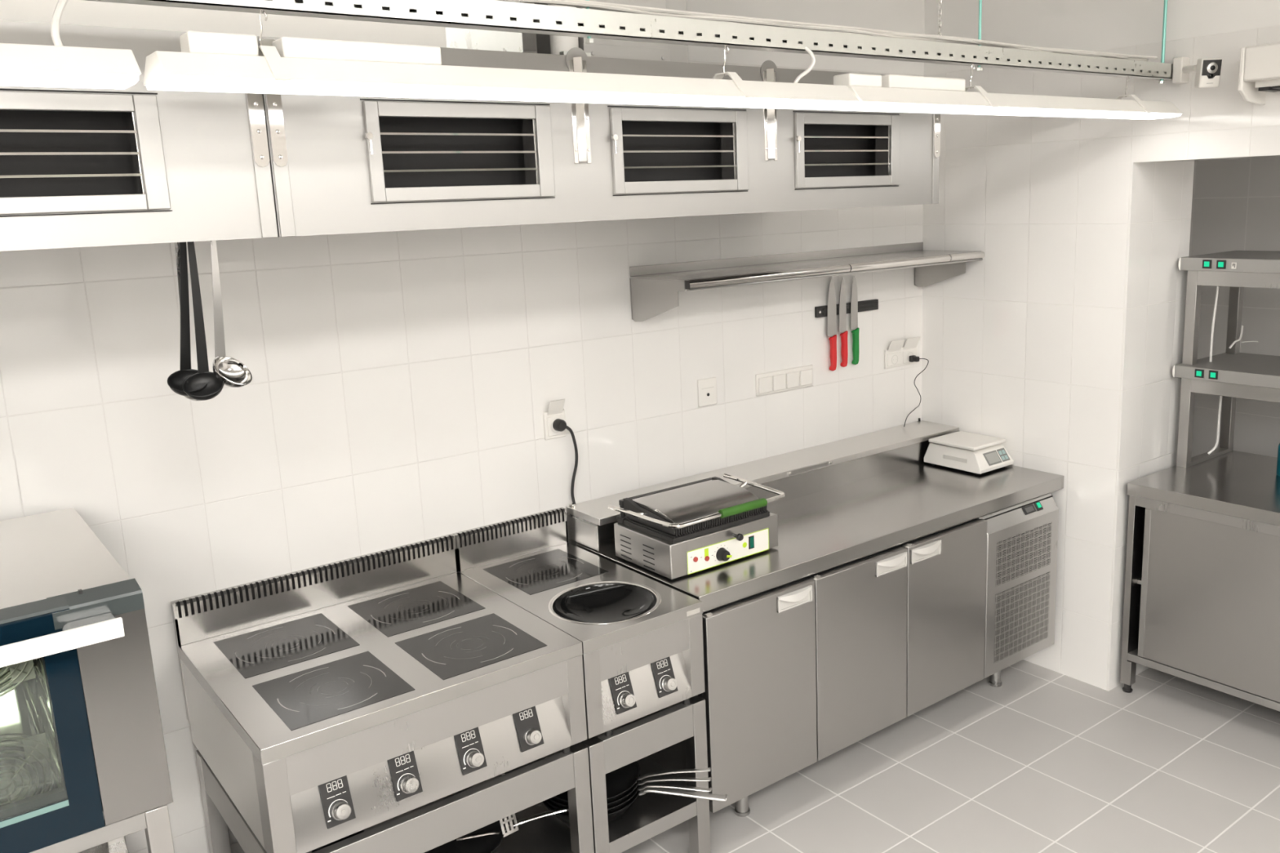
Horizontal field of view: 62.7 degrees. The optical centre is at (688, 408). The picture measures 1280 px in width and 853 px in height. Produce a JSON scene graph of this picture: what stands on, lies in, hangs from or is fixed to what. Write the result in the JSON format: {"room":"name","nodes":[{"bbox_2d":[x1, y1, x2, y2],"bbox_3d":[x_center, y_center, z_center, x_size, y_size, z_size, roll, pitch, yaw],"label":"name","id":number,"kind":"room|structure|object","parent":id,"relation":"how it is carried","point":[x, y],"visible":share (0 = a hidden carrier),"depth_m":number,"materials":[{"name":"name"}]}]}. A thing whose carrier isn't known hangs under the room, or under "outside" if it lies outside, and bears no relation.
{"room":"commercial kitchen","nodes":[
{"label":"commercial kitchen","id":0,"kind":"room"},
{"bbox_2d":[0,42,141,88],"bbox_3d":[-1.436,-0.439,1.130,1.500,0.127,0.158,-11,14,-37],"label":"fluorescent light","id":1,"kind":"object","parent":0,"point":[20,64],"visible":1,"depth_m":1.50,"materials":[{"name":"white plastic"}]},
{"bbox_2d":[0,69,138,88],"bbox_3d":[-1.434,-0.381,1.141,1.492,0.010,0.144,-11,14,-37],"label":"diffuser","id":2,"kind":"object","parent":1,"relation":"attached to","point":[73,78],"depth_m":1.51,"materials":[{"name":"white plastic"}]},
{"bbox_2d":[0,0,924,852],"bbox_3d":[-2.024,0.062,2.205,7.610,3.000,0.100,-11,14,-37],"label":"wall","id":3,"kind":"structure","parent":0,"point":[402,384],"depth_m":3.07,"materials":[{"name":"white tile"}]},
{"bbox_2d":[0,20,278,251],"bbox_3d":[-1.833,-0.421,1.679,2.022,0.388,0.816,-11,14,-37],"label":"extractor hood","id":4,"kind":"object","parent":3,"relation":"attached to","point":[135,164],"visible":0.88,"depth_m":1.87,"materials":[{"name":"metal"}]},
{"bbox_3d":[-0.920,-0.364,1.964,0.220,0.008,0.066,-11,14,-37],"label":"utensil rail","id":5,"kind":"object","parent":4,"relation":"attached to","visible":0},
{"bbox_2d":[167,241,207,395],"bbox_3d":[-0.985,-0.202,2.023,0.074,0.359,0.067,-7,13,-24],"label":"ladle","id":6,"kind":"object","parent":5,"relation":"hanging from","point":[175,381],"visible":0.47,"depth_m":2.04,"materials":[{"name":"black plastic"}]},
{"bbox_2d":[167,368,207,395],"bbox_3d":[-0.980,-0.050,2.054,0.074,0.048,0.067,-11,14,-37],"label":"bowl","id":7,"kind":"object","parent":6,"relation":"on","point":[175,381],"depth_m":2.06,"materials":[{"name":"black"}]},
{"bbox_2d":[174,242,200,400],"bbox_3d":[-0.977,-0.199,2.052,0.071,0.379,0.113,-11,14,-37],"label":"ladle","id":8,"kind":"object","parent":5,"relation":"hanging from","point":[176,244],"visible":0.18,"depth_m":2.01,"materials":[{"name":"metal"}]},
{"bbox_2d":[183,395,200,400],"bbox_3d":[-0.984,-0.036,2.103,0.071,0.041,0.069,-11,14,-37],"label":"bowl","id":9,"kind":"object","parent":8,"relation":"on","point":[187,397],"depth_m":2.08,"materials":[{"name":"plastic"}]},
{"bbox_2d":[182,241,224,400],"bbox_3d":[-0.943,-0.196,1.995,0.073,0.364,0.066,-11,14,-37],"label":"ladle","id":10,"kind":"object","parent":5,"relation":"hanging from","point":[197,380],"visible":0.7,"depth_m":2.03,"materials":[{"name":"black plastic"}]},
{"bbox_2d":[182,371,224,400],"bbox_3d":[-0.938,-0.042,2.026,0.073,0.050,0.066,-11,14,-37],"label":"bowl","id":11,"kind":"object","parent":10,"relation":"on","point":[199,380],"depth_m":2.04,"materials":[{"name":"black"}]},
{"bbox_2d":[209,240,252,387],"bbox_3d":[-0.905,-0.214,2.041,0.073,0.350,0.068,-11,14,-37],"label":"ladle","id":12,"kind":"object","parent":5,"relation":"hanging from","point":[234,374],"visible":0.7,"depth_m":2.06,"materials":[{"name":"metal"}]},
{"bbox_2d":[212,355,252,387],"bbox_3d":[-0.900,-0.073,2.069,0.073,0.062,0.068,-11,14,-37],"label":"bowl","id":13,"kind":"object","parent":12,"relation":"on","point":[234,374],"depth_m":2.09,"materials":[{"name":"metal"}]},
{"bbox_2d":[542,399,565,439],"bbox_3d":[-0.428,0.034,3.390,0.078,0.130,0.033,-11,14,-37],"label":"wall socket","id":14,"kind":"object","parent":3,"relation":"attached to","point":[556,411],"visible":0.88,"depth_m":3.39,"materials":[{"name":"white plastic"}]},
{"bbox_2d":[552,418,577,504],"bbox_3d":[-0.396,0.178,3.428,0.078,0.300,0.033,-12,15,-41],"label":"plug","id":15,"kind":"object","parent":14,"relation":"attached to","point":[558,424],"visible":1,"depth_m":3.42,"materials":[{"name":"black plastic"}]},
{"bbox_2d":[256,35,940,236],"bbox_3d":[-0.260,-0.723,2.885,1.984,0.388,0.816,-11,14,-37],"label":"extractor hood","id":16,"kind":"object","parent":3,"relation":"attached to","point":[340,164],"visible":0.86,"depth_m":2.41,"materials":[{"name":"metal"}]},
{"bbox_2d":[0,0,446,47],"bbox_3d":[-1.537,-0.977,1.582,2.337,0.754,0.290,-11,14,-37],"label":"ventilation duct","id":17,"kind":"object","parent":16,"relation":"on","point":[77,12],"visible":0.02,"depth_m":1.96,"materials":[{"name":"white metal"}]},
{"bbox_2d":[444,1,523,52],"bbox_3d":[-0.541,-1.169,2.353,0.209,0.754,0.220,-11,14,-37],"label":"ventilation duct","id":18,"kind":"object","parent":16,"relation":"on","point":[456,37],"visible":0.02,"depth_m":2.34,"materials":[{"name":"silver metal"}]},
{"bbox_2d":[547,3,591,56],"bbox_3d":[-0.298,-1.183,2.388,0.074,0.750,0.088,-11,14,-37],"label":"vent pipe","id":19,"kind":"object","parent":16,"relation":"on","point":[559,45],"visible":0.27,"depth_m":2.44,"materials":[{"name":"white metal"}]},
{"bbox_2d":[565,47,588,70],"bbox_3d":[-0.253,-0.788,2.376,0.060,0.060,0.002,-11,14,-37],"label":"washer","id":20,"kind":"object","parent":16,"relation":"in","point":[573,60],"depth_m":2.37,"materials":[{"name":"metal"}]},
{"bbox_2d":[533,0,670,61],"bbox_3d":[-0.226,-1.228,2.583,0.258,0.754,0.238,-11,14,-37],"label":"ventilation duct","id":21,"kind":"object","parent":16,"relation":"on","point":[601,47],"visible":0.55,"depth_m":2.58,"materials":[{"name":"grey metal"}]},
{"bbox_2d":[665,0,688,62],"bbox_3d":[-0.106,-1.258,2.711,0.096,0.754,0.180,-11,14,-37],"label":"ventilation duct","id":22,"kind":"object","parent":16,"relation":"on","point":[678,52],"visible":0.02,"depth_m":2.71,"materials":[{"name":"grey metal"}]},
{"bbox_2d":[760,60,777,79],"bbox_3d":[0.209,-0.876,2.730,0.060,0.060,0.002,-11,14,-37],"label":"washer","id":23,"kind":"object","parent":16,"relation":"in","point":[769,70],"depth_m":2.72,"materials":[{"name":"metal"}]},
{"bbox_2d":[697,377,716,407],"bbox_3d":[0.067,-0.060,3.785,0.084,0.100,0.010,-11,14,-37],"label":"outlet","id":24,"kind":"object","parent":3,"relation":"attached to","point":[707,388],"visible":1,"depth_m":3.78,"materials":[{"name":"white plastic"}]},
{"bbox_2d":[755,364,813,396],"bbox_3d":[0.362,-0.110,4.009,0.299,0.084,0.015,-11,14,-37],"label":"switch plate","id":25,"kind":"object","parent":3,"relation":"attached to","point":[781,380],"visible":1,"depth_m":4.00,"materials":[{"name":"white plastic"}]},
{"bbox_2d":[629,241,985,321],"bbox_3d":[0.494,-0.477,3.855,1.508,0.183,0.316,-11,14,-37],"label":"wall shelf","id":26,"kind":"object","parent":3,"relation":"attached to","point":[655,289],"visible":1,"depth_m":3.70,"materials":[{"name":"metal"}]},
{"bbox_2d":[814,298,878,317],"bbox_3d":[0.632,-0.400,4.173,0.351,0.042,0.018,-11,14,-37],"label":"rack","id":27,"kind":"object","parent":3,"relation":"attached to","point":[869,304],"visible":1,"depth_m":4.20,"materials":[{"name":"black plastic"}]},
{"bbox_2d":[826,276,836,370],"bbox_3d":[0.561,-0.332,4.113,0.050,0.371,0.018,-11,14,-37],"label":"kitchen knife","id":28,"kind":"object","parent":27,"relation":"attached to","point":[832,307],"visible":1,"depth_m":4.11,"materials":[{"name":"silver metal"}]},
{"bbox_2d":[839,277,848,367],"bbox_3d":[0.610,-0.341,4.151,0.043,0.356,0.018,-11,14,-37],"label":"kitchen knife","id":29,"kind":"object","parent":27,"relation":"attached to","point":[842,303],"visible":1,"depth_m":4.15,"materials":[{"name":"silver metal"}]},
{"bbox_2d":[850,275,859,364],"bbox_3d":[0.662,-0.351,4.190,0.043,0.355,0.018,-11,14,-37],"label":"kitchen knife","id":30,"kind":"object","parent":27,"relation":"attached to","point":[854,300],"visible":1,"depth_m":4.19,"materials":[{"name":"silver metal"}]},
{"bbox_2d":[884,336,920,368],"bbox_3d":[0.883,-0.237,4.392,0.226,0.111,0.033,-11,14,-37],"label":"wall socket","id":31,"kind":"object","parent":3,"relation":"attached to","point":[897,355],"visible":0.98,"depth_m":4.37,"materials":[{"name":"white plastic"}]},
{"bbox_2d":[903,355,928,426],"bbox_3d":[0.953,-0.077,4.449,0.110,0.296,0.062,-4,12,-11],"label":"power cord","id":32,"kind":"object","parent":31,"relation":"attached to","point":[913,357],"visible":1,"depth_m":4.43,"materials":[{"name":"black plastic"}]},
{"bbox_2d":[87,0,1173,80],"bbox_3d":[-0.472,-0.719,1.889,5.300,0.047,0.041,-11,14,-37],"label":"cable tray","id":33,"kind":"object","parent":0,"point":[485,15],"visible":0.97,"depth_m":2.18,"materials":[{"name":"silver metal"}]},
{"bbox_2d":[50,0,68,45],"bbox_3d":[-0.917,-0.598,1.547,0.026,0.134,0.079,2,12,19],"label":"cable","id":34,"kind":"object","parent":33,"relation":"hanging from","point":[60,6],"visible":0.88,"depth_m":1.53,"materials":[{"name":"white plastic"}]},
{"bbox_2d":[143,8,859,110],"bbox_3d":[-0.235,-0.669,2.050,1.500,0.127,0.158,-11,14,-37],"label":"fluorescent light","id":35,"kind":"object","parent":33,"relation":"hanging from","point":[206,61],"visible":1,"depth_m":1.81,"materials":[{"name":"white plastic"}]},
{"bbox_2d":[146,75,857,110],"bbox_3d":[-0.233,-0.612,2.062,1.492,0.010,0.144,-11,14,-37],"label":"diffuser","id":36,"kind":"object","parent":35,"relation":"attached to","point":[377,86],"depth_m":1.90,"materials":[{"name":"white plastic"}]},
{"bbox_2d":[793,42,815,83],"bbox_3d":[0.262,-0.800,2.438,0.073,0.100,0.028,-11,14,-37],"label":"cable","id":37,"kind":"object","parent":33,"relation":"hanging from","point":[808,51],"visible":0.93,"depth_m":2.44,"materials":[{"name":"white plastic"}]},
{"bbox_2d":[497,0,1157,61],"bbox_3d":[0.518,-0.942,2.644,2.529,0.020,0.028,-11,14,-37],"label":"cable bundle","id":38,"kind":"object","parent":33,"relation":"on","point":[577,3],"visible":0.92,"depth_m":2.45,"materials":[{"name":"white plastic"}]},
{"bbox_2d":[825,63,1182,119],"bbox_3d":[0.949,-0.896,2.958,1.500,0.127,0.158,-11,14,-37],"label":"fluorescent light","id":39,"kind":"object","parent":33,"relation":"attached to","point":[874,92],"visible":0.98,"depth_m":2.74,"materials":[{"name":"white plastic"}]},
{"bbox_2d":[825,101,1182,119],"bbox_3d":[0.952,-0.839,2.970,1.492,0.010,0.144,-11,14,-37],"label":"diffuser","id":40,"kind":"object","parent":39,"relation":"attached to","point":[984,108],"depth_m":2.88,"materials":[{"name":"white plastic"}]},
{"bbox_2d":[1172,57,1222,88],"bbox_3d":[1.628,-1.081,3.370,0.068,0.111,0.210,-3,11,-5],"label":"security camera","id":41,"kind":"object","parent":33,"relation":"attached to","point":[1207,70],"visible":1,"depth_m":3.30,"materials":[{"name":"white plastic"}]},
{"bbox_2d":[536,659,1279,852],"bbox_3d":[0.698,1.901,0.436,9.200,0.100,6.700,-11,14,-37],"label":"floor","id":42,"kind":"structure","parent":0,"point":[1044,760],"depth_m":3.44,"materials":[{"name":"grey tile"}]},
{"bbox_2d":[30,804,174,852],"bbox_3d":[-1.550,1.175,2.166,0.812,0.800,0.745,-11,14,-37],"label":"stand","id":43,"kind":"object","parent":42,"relation":"on","point":[110,838],"visible":0.37,"depth_m":2.02,"materials":[{"name":"silver metal"}]},
{"bbox_2d":[0,507,173,852],"bbox_3d":[-1.542,0.563,2.027,0.802,0.454,0.817,-11,14,-37],"label":"oven","id":44,"kind":"object","parent":43,"relation":"on","point":[82,750],"visible":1,"depth_m":1.96,"materials":[{"name":"silver metal"}]},
{"bbox_2d":[78,840,128,852],"bbox_3d":[-1.548,1.226,2.176,0.804,0.045,0.739,-11,14,-37],"label":"shelf","id":45,"kind":"object","parent":43,"relation":"attached to","point":[114,846],"depth_m":2.64,"materials":[{"name":"silver metal"}]},
{"bbox_2d":[195,742,594,852],"bbox_3d":[-0.781,1.155,2.823,0.796,0.522,0.695,-11,14,-37],"label":"stand","id":46,"kind":"object","parent":42,"relation":"on","point":[428,827],"visible":0.55,"depth_m":2.65,"materials":[{"name":"silver metal"}]},
{"bbox_2d":[311,829,364,852],"bbox_3d":[-0.976,1.163,2.717,0.266,0.122,0.266,-11,14,-37],"label":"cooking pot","id":47,"kind":"object","parent":46,"relation":"on","point":[362,831],"visible":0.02,"depth_m":2.85,"materials":[{"name":"metal"}]},
{"bbox_2d":[170,533,586,852],"bbox_3d":[-0.804,0.697,2.737,0.800,0.412,0.750,-11,14,-37],"label":"induction hob","id":48,"kind":"object","parent":46,"relation":"on","point":[322,726],"visible":1,"depth_m":2.58,"materials":[{"name":"silver metal"}]},
{"bbox_2d":[178,572,582,764],"bbox_3d":[-0.804,0.628,2.720,0.800,0.036,0.706,-11,14,-37],"label":"countertop","id":49,"kind":"structure","parent":48,"relation":"on","point":[261,729],"depth_m":2.57,"materials":[{"name":"metal"}]},
{"bbox_2d":[230,774,573,852],"bbox_3d":[-0.779,1.218,2.836,0.788,0.045,0.689,-11,14,-37],"label":"shelf","id":50,"kind":"object","parent":46,"relation":"attached to","point":[544,834],"depth_m":2.88,"materials":[{"name":"silver metal"}]},
{"bbox_2d":[424,806,568,852],"bbox_3d":[-0.579,1.143,2.837,0.468,0.086,0.304,-11,14,-37],"label":"frying pan","id":51,"kind":"object","parent":46,"relation":"on","point":[487,844],"visible":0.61,"depth_m":2.84,"materials":[{"name":"black metal"}]},
{"bbox_2d":[456,813,518,841],"bbox_3d":[-0.546,1.126,2.814,0.176,0.111,0.057,-2,11,3],"label":"slotted turner","id":52,"kind":"object","parent":51,"relation":"in","point":[507,832],"visible":0.77,"depth_m":2.81,"materials":[{"name":"silver metal"}]},
{"bbox_2d":[504,695,711,852],"bbox_3d":[-0.312,1.066,3.183,0.392,0.522,0.695,-11,14,-37],"label":"stand","id":53,"kind":"object","parent":42,"relation":"on","point":[651,815],"visible":0.21,"depth_m":2.93,"materials":[{"name":"silver metal"}]},
{"bbox_2d":[452,506,705,738],"bbox_3d":[-0.334,0.607,3.097,0.394,0.412,0.750,-11,14,-37],"label":"cooktop","id":54,"kind":"object","parent":53,"relation":"on","point":[641,637],"visible":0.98,"depth_m":2.96,"materials":[{"name":"silver metal"}]},
{"bbox_2d":[459,542,702,654],"bbox_3d":[-0.334,0.537,3.080,0.394,0.036,0.706,-11,14,-37],"label":"countertop","id":55,"kind":"structure","parent":54,"relation":"on","point":[673,606],"depth_m":2.95,"materials":[{"name":"metal"}]},
{"bbox_2d":[552,583,657,622],"bbox_3d":[-0.235,0.574,2.952,0.294,0.062,0.294,-11,14,-37],"label":"bowl","id":56,"kind":"object","parent":54,"relation":"on","point":[583,602],"depth_m":3.02,"materials":[{"name":"black ceramic"}]},
{"bbox_2d":[542,785,728,823],"bbox_3d":[-0.175,1.117,2.960,0.514,0.060,0.283,3,13,25],"label":"frying pan","id":57,"kind":"object","parent":53,"relation":"on","point":[614,815],"visible":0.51,"depth_m":2.97,"materials":[{"name":"black"}]},
{"bbox_2d":[545,781,711,816],"bbox_3d":[-0.202,1.102,2.960,0.465,0.059,0.284,5,13,31],"label":"frying pan","id":58,"kind":"object","parent":57,"relation":"on","point":[623,805],"visible":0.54,"depth_m":2.96,"materials":[{"name":"black metal"}]},
{"bbox_2d":[549,774,711,808],"bbox_3d":[-0.193,1.067,3.024,0.465,0.069,0.284,-5,12,-14],"label":"frying pan","id":59,"kind":"object","parent":58,"relation":"on","point":[622,800],"visible":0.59,"depth_m":2.95,"materials":[{"name":"black"}]},
{"bbox_2d":[552,761,711,805],"bbox_3d":[-0.194,1.044,3.019,0.465,0.084,0.284,-5,12,-14],"label":"frying pan","id":60,"kind":"object","parent":59,"relation":"on","point":[619,782],"visible":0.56,"depth_m":3.00,"materials":[{"name":"black metal"}]},
{"bbox_2d":[565,417,1064,817],"bbox_3d":[0.549,0.688,3.821,1.811,0.948,0.747,-11,14,-37],"label":"cabinet","id":61,"kind":"object","parent":42,"relation":"on","point":[895,583],"depth_m":3.50,"materials":[{"name":"silver metal"}]},
{"bbox_2d":[608,473,785,579],"bbox_3d":[0.038,0.363,3.283,0.462,0.199,0.342,-11,14,-37],"label":"grill","id":62,"kind":"object","parent":61,"relation":"on","point":[677,531],"visible":1,"depth_m":3.20,"materials":[{"name":"silver metal"}]},
{"bbox_2d":[693,555,709,562],"bbox_3d":[0.038,0.449,3.134,0.059,0.024,0.004,-11,14,-37],"label":"lamp","id":63,"kind":"object","parent":62,"relation":"attached to","point":[695,558],"depth_m":3.14,"materials":[{"name":"red plastic"}]},
{"bbox_2d":[687,528,768,574],"bbox_3d":[0.124,0.434,3.202,0.326,0.071,0.001,-11,14,-37],"label":"print","id":64,"kind":"object","parent":62,"relation":"attached to","point":[705,554],"depth_m":3.19,"materials":[{"name":"beige plastic"}]},
{"bbox_2d":[748,535,754,549],"bbox_3d":[0.194,0.415,3.255,0.021,0.040,0.002,-11,14,-37],"label":"switch","id":65,"kind":"object","parent":62,"relation":"attached to","point":[751,538],"depth_m":3.25,"materials":[{"name":"teal plastic"}]},
{"bbox_2d":[568,462,1064,612],"bbox_3d":[0.523,0.373,3.777,1.810,0.050,0.700,-11,14,-37],"label":"countertop","id":66,"kind":"structure","parent":61,"relation":"on","point":[820,531],"depth_m":3.61,"materials":[{"name":"metal"}]},
{"bbox_2d":[924,431,1013,474],"bbox_3d":[1.130,0.176,4.239,0.220,0.108,0.278,-11,14,-37],"label":"kitchen scale","id":67,"kind":"object","parent":61,"relation":"on","point":[978,454],"visible":1,"depth_m":4.18,"materials":[{"name":"white plastic"}]},
{"bbox_2d":[994,571,1050,663],"bbox_3d":[1.257,0.782,3.946,0.344,0.270,0.001,-11,14,-37],"label":"vent grille","id":68,"kind":"object","parent":61,"relation":"attached to","point":[1022,606],"depth_m":3.94,"materials":[{"name":"metal"}]},
{"bbox_2d":[995,521,1052,586],"bbox_3d":[1.248,0.539,3.897,0.344,0.170,0.001,-11,14,-37],"label":"vent grille","id":69,"kind":"object","parent":61,"relation":"attached to","point":[1025,553],"depth_m":3.89,"materials":[{"name":"metal"}]},
{"bbox_2d":[1033,501,1043,511],"bbox_3d":[1.317,0.367,3.948,0.033,0.030,0.022,-11,14,-37],"label":"switch","id":70,"kind":"object","parent":61,"relation":"attached to","point":[1037,505],"depth_m":3.94,"materials":[{"name":"green plastic"}]},
{"bbox_2d":[1120,450,1279,711],"bbox_3d":[2.447,0.740,3.511,0.728,0.832,1.705,-11,14,-37],"label":"storage cabinet","id":71,"kind":"object","parent":42,"relation":"on","point":[1202,597],"visible":0.98,"depth_m":3.74,"materials":[{"name":"metal"}]},
{"bbox_2d":[1127,450,1279,526],"bbox_3d":[2.432,0.354,3.433,0.728,0.046,1.705,-11,14,-37],"label":"countertop","id":72,"kind":"structure","parent":71,"relation":"on","point":[1233,483],"depth_m":3.80,"materials":[{"name":"metal"}]},
{"bbox_2d":[1172,250,1279,467],"bbox_3d":[2.488,-0.096,3.500,0.446,0.806,1.559,-11,14,-37],"label":"shelf","id":73,"kind":"object","parent":72,"relation":"on","point":[1232,374],"visible":1,"depth_m":3.92,"materials":[{"name":"metal"}]},
{"bbox_2d":[1194,368,1204,377],"bbox_3d":[1.897,-0.131,3.898,0.003,0.031,0.033,-11,14,-37],"label":"switch","id":74,"kind":"object","parent":73,"relation":"attached to","point":[1198,373],"depth_m":3.90,"materials":[{"name":"teal plastic"}]},
{"bbox_2d":[1202,259,1212,268],"bbox_3d":[1.885,-0.526,3.815,0.003,0.031,0.033,-11,14,-37],"label":"switch","id":75,"kind":"object","parent":73,"relation":"attached to","point":[1206,264],"depth_m":3.81,"materials":[{"name":"teal plastic"}]},
{"bbox_2d":[1208,370,1217,379],"bbox_3d":[1.929,-0.124,3.857,0.003,0.031,0.033,-11,14,-37],"label":"switch","id":76,"kind":"object","parent":73,"relation":"attached to","point":[1212,375],"depth_m":3.86,"materials":[{"name":"teal plastic"}]},
{"bbox_2d":[1208,285,1219,361],"bbox_3d":[1.980,-0.347,3.949,0.011,0.350,0.034,-2,11,0],"label":"power cable","id":77,"kind":"object","parent":73,"relation":"on","point":[1217,286],"visible":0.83,"depth_m":3.96,"materials":[{"name":"white plastic"}]},
{"bbox_2d":[1208,395,1222,454],"bbox_3d":[2.022,0.026,4.027,0.038,0.312,0.026,2,12,18],"label":"power cable","id":78,"kind":"object","parent":73,"relation":"hanging from","point":[1220,397],"visible":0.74,"depth_m":4.03,"materials":[{"name":"white plastic"}]},
{"bbox_2d":[1216,260,1226,268],"bbox_3d":[1.917,-0.519,3.775,0.003,0.031,0.033,-11,14,-37],"label":"switch","id":79,"kind":"object","parent":73,"relation":"attached to","point":[1220,264],"depth_m":3.77,"materials":[{"name":"teal plastic"}]},
{"bbox_2d":[1228,325,1257,348],"bbox_3d":[2.181,-0.281,4.120,0.110,0.091,0.019,0,12,9],"label":"cable","id":80,"kind":"object","parent":73,"relation":"attached to","point":[1242,326],"visible":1,"depth_m":4.12,"materials":[{"name":"white plastic"}]},
{"bbox_2d":[1275,443,1279,475],"bbox_3d":[2.218,0.171,3.873,0.076,0.155,0.076,-11,14,-37],"label":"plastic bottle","id":81,"kind":"object","parent":72,"relation":"on","point":[1277,472],"visible":1,"depth_m":3.88,"materials":[{"name":"teal plastic"}]},
{"bbox_2d":[921,0,1279,691],"bbox_3d":[3.172,-0.103,2.070,0.430,3.000,6.700,-11,14,-37],"label":"wall","id":82,"kind":"structure","parent":0,"point":[1063,344],"depth_m":3.94,"materials":[{"name":"white tile"}]},
{"bbox_2d":[1237,42,1279,105],"bbox_3d":[1.985,-0.966,2.908,0.164,0.165,0.826,-11,14,-37],"label":"air conditioner","id":83,"kind":"object","parent":82,"relation":"attached to","point":[1260,64],"visible":1,"depth_m":3.14,"materials":[{"name":"white plastic"}]},
{"bbox_2d":[1254,78,1279,88],"bbox_3d":[1.998,-0.942,2.922,0.115,0.019,0.758,-11,14,-37],"label":"vent","id":84,"kind":"object","parent":83,"relation":"attached to","point":[1275,82],"depth_m":3.15,"materials":[{"name":"white plastic"}]},
{"bbox_2d":[1188,157,1279,457],"bbox_3d":[4.212,-0.302,2.867,0.100,3.000,6.700,-11,14,-37],"label":"wall","id":85,"kind":"structure","parent":0,"point":[1236,202],"depth_m":4.87,"materials":[{"name":"tile"}]},
{"bbox_3d":[0.586,-1.136,-0.177,9.200,0.100,6.700,-11,14,-37],"label":"ceiling","id":86,"kind":"structure","parent":0,"visible":0},
{"bbox_2d":[585,0,593,44],"bbox_3d":[-0.214,-1.111,2.036,0.018,0.766,0.016,-11,14,-37],"label":"rod","id":87,"kind":"object","parent":86,"relation":"hanging from","point":[588,40],"visible":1,"depth_m":2.10,"materials":[{"name":"silver metal"}]},
{"bbox_2d":[937,0,942,35],"bbox_3d":[0.648,-1.308,2.692,0.009,0.716,0.009,0,12,9],"label":"hanging chain","id":88,"kind":"object","parent":86,"relation":"hanging from","point":[940,3],"visible":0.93,"depth_m":2.75,"materials":[{"name":"metal"}]},
{"bbox_2d":[975,0,982,71],"bbox_3d":[0.782,-1.302,2.800,0.018,0.766,0.016,-11,14,-37],"label":"rod","id":89,"kind":"object","parent":86,"relation":"hanging from","point":[979,68],"visible":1,"depth_m":2.85,"materials":[{"name":"teal"}]},
{"bbox_2d":[1158,0,1167,84],"bbox_3d":[1.547,-1.449,3.387,0.018,0.766,0.016,-11,14,-37],"label":"rod","id":90,"kind":"object","parent":86,"relation":"hanging from","point":[1165,9],"visible":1,"depth_m":3.43,"materials":[{"name":"teal"}]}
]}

